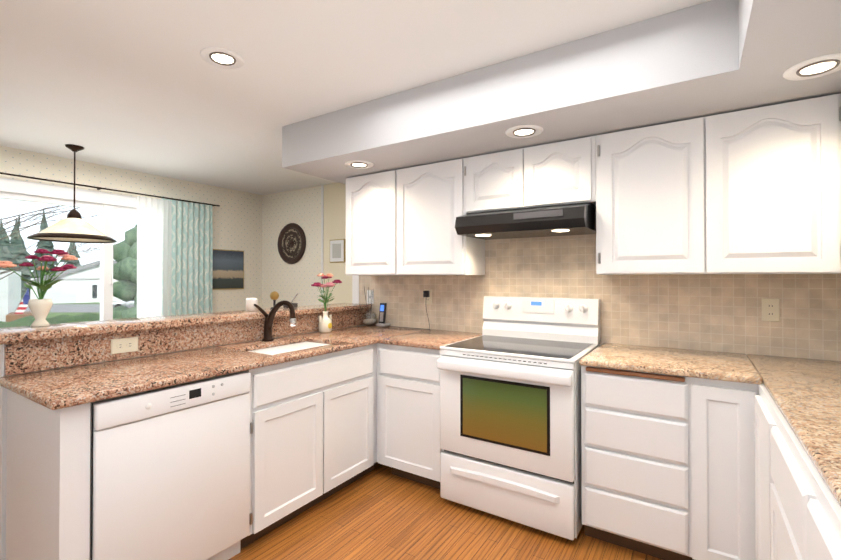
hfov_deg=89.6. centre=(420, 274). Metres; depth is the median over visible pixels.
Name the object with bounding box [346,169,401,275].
upper cabinet
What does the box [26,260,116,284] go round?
roof
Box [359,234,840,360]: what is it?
tile backsplash
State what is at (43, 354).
backsplash
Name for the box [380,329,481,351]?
countertop
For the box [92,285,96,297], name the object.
house window
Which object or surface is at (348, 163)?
recessed light
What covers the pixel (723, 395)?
base cabinet
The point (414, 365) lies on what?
drawer
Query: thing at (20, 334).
countertop
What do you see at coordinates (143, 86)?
ceiling
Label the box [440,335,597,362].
cooktop
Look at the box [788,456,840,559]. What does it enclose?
base cabinet
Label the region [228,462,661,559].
floor
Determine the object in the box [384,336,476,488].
base cabinet
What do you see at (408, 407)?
door
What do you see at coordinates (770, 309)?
electrical outlet
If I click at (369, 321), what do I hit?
glass bowl
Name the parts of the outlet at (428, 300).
electrical outlet with charger cord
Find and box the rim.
[277,223,305,263]
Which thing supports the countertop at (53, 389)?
on the base cabinet at (309, 418)
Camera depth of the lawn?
39.66 m
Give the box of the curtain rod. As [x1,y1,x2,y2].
[0,172,219,206]
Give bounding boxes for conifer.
[0,208,81,295]
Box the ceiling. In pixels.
[0,0,710,194]
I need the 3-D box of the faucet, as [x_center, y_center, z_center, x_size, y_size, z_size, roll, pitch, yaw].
[-0.908,0.294,2.648,0.234,0.258,0.163,0,-1,33]
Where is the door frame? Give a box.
[352,275,358,303]
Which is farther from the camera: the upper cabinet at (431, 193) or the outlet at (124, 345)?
the upper cabinet at (431, 193)
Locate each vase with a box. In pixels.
[0,249,77,326]
[311,273,341,332]
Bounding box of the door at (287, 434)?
[252,392,322,533]
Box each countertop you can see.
[0,304,370,343]
[0,324,423,411]
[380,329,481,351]
[580,343,759,383]
[748,354,840,507]
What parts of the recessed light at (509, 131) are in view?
soffit recessed ceiling light lens, soffit recessed ceiling light baffle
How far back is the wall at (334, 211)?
4.94 m
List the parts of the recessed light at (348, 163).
soffit recessed ceiling light baffle, recessed ceiling light lens in the soffit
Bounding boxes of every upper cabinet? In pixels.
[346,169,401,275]
[402,159,484,274]
[462,146,533,213]
[534,135,597,207]
[594,114,725,274]
[722,97,817,273]
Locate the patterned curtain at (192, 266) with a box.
[162,198,212,315]
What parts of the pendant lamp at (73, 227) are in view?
lamp shade, rod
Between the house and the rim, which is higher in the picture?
the rim
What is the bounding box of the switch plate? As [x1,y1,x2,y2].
[367,290,373,303]
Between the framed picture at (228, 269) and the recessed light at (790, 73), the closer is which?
the recessed light at (790, 73)
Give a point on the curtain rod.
(103, 188)
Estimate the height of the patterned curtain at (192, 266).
2.140 m
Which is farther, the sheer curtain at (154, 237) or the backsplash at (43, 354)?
the sheer curtain at (154, 237)
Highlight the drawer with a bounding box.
[379,348,441,382]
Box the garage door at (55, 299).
[37,287,75,303]
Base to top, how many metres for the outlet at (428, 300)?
0.307 m
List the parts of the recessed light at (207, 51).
recessed ceiling light baffle, recessed ceiling light lens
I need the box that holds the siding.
[30,265,119,302]
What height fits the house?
3.777 m
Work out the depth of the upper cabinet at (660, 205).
2.18 m
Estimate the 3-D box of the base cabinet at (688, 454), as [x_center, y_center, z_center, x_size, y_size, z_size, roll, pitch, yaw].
[1.182,0.893,2.220,0.518,0.885,0.630,0,-1,33]
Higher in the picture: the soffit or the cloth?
the soffit
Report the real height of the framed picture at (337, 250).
0.270 m
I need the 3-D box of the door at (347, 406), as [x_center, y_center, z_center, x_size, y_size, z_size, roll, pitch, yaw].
[-0.433,0.956,2.588,0.019,0.575,0.440,0,-1,33]
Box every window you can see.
[0,178,136,326]
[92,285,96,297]
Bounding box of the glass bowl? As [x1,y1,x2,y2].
[362,287,376,325]
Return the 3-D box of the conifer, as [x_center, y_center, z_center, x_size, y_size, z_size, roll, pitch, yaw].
[-70.387,-4.256,78.816,9.832,16.430,21.466,0,0,6]
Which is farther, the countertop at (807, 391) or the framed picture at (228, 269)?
the framed picture at (228, 269)
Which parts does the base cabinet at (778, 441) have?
door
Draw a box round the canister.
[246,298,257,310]
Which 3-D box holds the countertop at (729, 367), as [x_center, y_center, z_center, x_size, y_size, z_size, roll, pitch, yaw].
[1.253,0.448,2.164,0.707,0.057,0.652,0,-1,33]
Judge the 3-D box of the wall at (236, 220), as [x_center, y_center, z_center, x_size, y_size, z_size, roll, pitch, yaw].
[-3.665,0.135,3.402,0.120,2.420,5.480,0,-1,33]
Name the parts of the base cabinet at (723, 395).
door narrow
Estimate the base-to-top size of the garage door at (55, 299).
2.100 m
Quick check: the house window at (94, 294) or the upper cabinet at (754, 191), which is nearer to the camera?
the upper cabinet at (754, 191)
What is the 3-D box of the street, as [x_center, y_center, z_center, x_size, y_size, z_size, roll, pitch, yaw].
[-33.160,3.694,48.792,60.544,0.001,59.613,0,-1,-39]
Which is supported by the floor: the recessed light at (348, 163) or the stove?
the stove
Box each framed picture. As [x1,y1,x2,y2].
[212,249,243,289]
[330,239,345,262]
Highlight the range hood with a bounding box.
[455,203,595,239]
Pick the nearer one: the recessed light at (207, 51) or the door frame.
the recessed light at (207, 51)
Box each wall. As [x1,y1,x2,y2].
[0,146,261,311]
[262,186,320,308]
[323,183,351,303]
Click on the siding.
(77, 281)
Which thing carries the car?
on the lawn
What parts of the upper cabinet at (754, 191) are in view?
door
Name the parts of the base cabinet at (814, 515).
door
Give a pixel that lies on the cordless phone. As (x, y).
(382, 316)
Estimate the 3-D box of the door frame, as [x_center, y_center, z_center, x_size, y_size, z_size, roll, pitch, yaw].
[-0.534,0.138,3.799,0.075,2.420,0.144,0,-1,33]
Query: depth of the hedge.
5.86 m
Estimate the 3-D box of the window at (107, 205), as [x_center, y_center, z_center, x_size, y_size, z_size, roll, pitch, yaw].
[-3.123,-0.024,4.190,0.130,1.550,1.850,0,-1,33]
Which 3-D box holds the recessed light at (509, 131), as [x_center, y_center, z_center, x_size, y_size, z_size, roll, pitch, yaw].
[0.569,-0.779,2.326,0.204,0.010,0.204,0,-1,33]
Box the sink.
[248,340,331,351]
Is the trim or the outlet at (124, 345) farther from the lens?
the trim
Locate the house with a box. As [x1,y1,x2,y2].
[0,270,20,321]
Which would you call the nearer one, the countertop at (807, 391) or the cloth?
the countertop at (807, 391)
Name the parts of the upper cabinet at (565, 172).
door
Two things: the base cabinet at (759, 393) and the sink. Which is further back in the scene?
the sink
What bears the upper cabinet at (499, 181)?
attached to the wall
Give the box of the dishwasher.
[90,371,250,559]
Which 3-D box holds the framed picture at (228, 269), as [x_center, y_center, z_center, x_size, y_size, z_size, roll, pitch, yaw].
[-2.386,-0.055,5.238,0.020,0.490,0.450,0,-1,33]
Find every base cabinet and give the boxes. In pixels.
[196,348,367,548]
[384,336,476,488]
[579,361,711,559]
[712,380,735,559]
[748,380,775,559]
[760,404,811,559]
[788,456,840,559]
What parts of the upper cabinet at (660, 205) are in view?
door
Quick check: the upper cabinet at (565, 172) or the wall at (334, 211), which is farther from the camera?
the wall at (334, 211)
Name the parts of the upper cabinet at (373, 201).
door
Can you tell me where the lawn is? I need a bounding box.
[21,294,99,317]
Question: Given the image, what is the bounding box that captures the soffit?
[282,0,840,183]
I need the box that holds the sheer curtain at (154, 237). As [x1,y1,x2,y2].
[137,196,171,317]
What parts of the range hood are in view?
control panel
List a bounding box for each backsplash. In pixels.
[4,308,367,375]
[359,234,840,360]
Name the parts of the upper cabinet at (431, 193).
door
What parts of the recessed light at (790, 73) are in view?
recessed ceiling light baffle in the soffit, recessed ceiling light lens in the soffit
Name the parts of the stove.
knob, door handle, drawer pull, vent trim, drawer, door, knob, knob, knob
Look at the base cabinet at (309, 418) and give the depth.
2.29 m
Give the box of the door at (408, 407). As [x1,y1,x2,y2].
[378,375,441,481]
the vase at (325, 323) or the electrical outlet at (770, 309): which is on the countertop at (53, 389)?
the vase at (325, 323)
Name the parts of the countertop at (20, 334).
pen post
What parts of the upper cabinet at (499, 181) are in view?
door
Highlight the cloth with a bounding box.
[13,288,29,313]
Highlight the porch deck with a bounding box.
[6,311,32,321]
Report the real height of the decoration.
0.128 m
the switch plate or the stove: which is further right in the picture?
the stove
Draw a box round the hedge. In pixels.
[0,313,136,327]
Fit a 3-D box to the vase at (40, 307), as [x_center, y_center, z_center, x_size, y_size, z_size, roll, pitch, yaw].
[-1.782,0.061,1.974,0.194,0.362,0.308,0,-1,33]
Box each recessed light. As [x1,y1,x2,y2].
[200,47,244,68]
[345,160,373,168]
[505,125,542,137]
[783,53,840,80]
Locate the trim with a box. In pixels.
[321,185,323,304]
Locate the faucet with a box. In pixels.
[252,300,299,339]
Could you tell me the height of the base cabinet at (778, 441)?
0.885 m
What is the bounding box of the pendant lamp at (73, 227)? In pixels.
[27,144,116,242]
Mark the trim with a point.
(322, 206)
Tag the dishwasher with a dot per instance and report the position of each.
(169, 472)
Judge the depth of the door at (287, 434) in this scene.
2.18 m
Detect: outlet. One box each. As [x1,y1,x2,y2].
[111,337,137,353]
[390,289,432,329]
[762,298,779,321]
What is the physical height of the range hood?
0.155 m
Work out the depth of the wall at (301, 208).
5.34 m
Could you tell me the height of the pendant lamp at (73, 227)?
0.792 m
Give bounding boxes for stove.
[437,296,600,539]
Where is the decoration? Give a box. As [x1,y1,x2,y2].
[246,291,297,310]
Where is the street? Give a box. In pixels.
[24,304,131,311]
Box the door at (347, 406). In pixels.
[322,376,373,492]
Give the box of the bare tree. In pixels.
[0,204,116,279]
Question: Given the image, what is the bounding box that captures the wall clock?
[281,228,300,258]
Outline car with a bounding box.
[113,300,133,307]
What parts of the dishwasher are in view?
toe panel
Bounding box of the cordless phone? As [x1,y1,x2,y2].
[376,303,390,326]

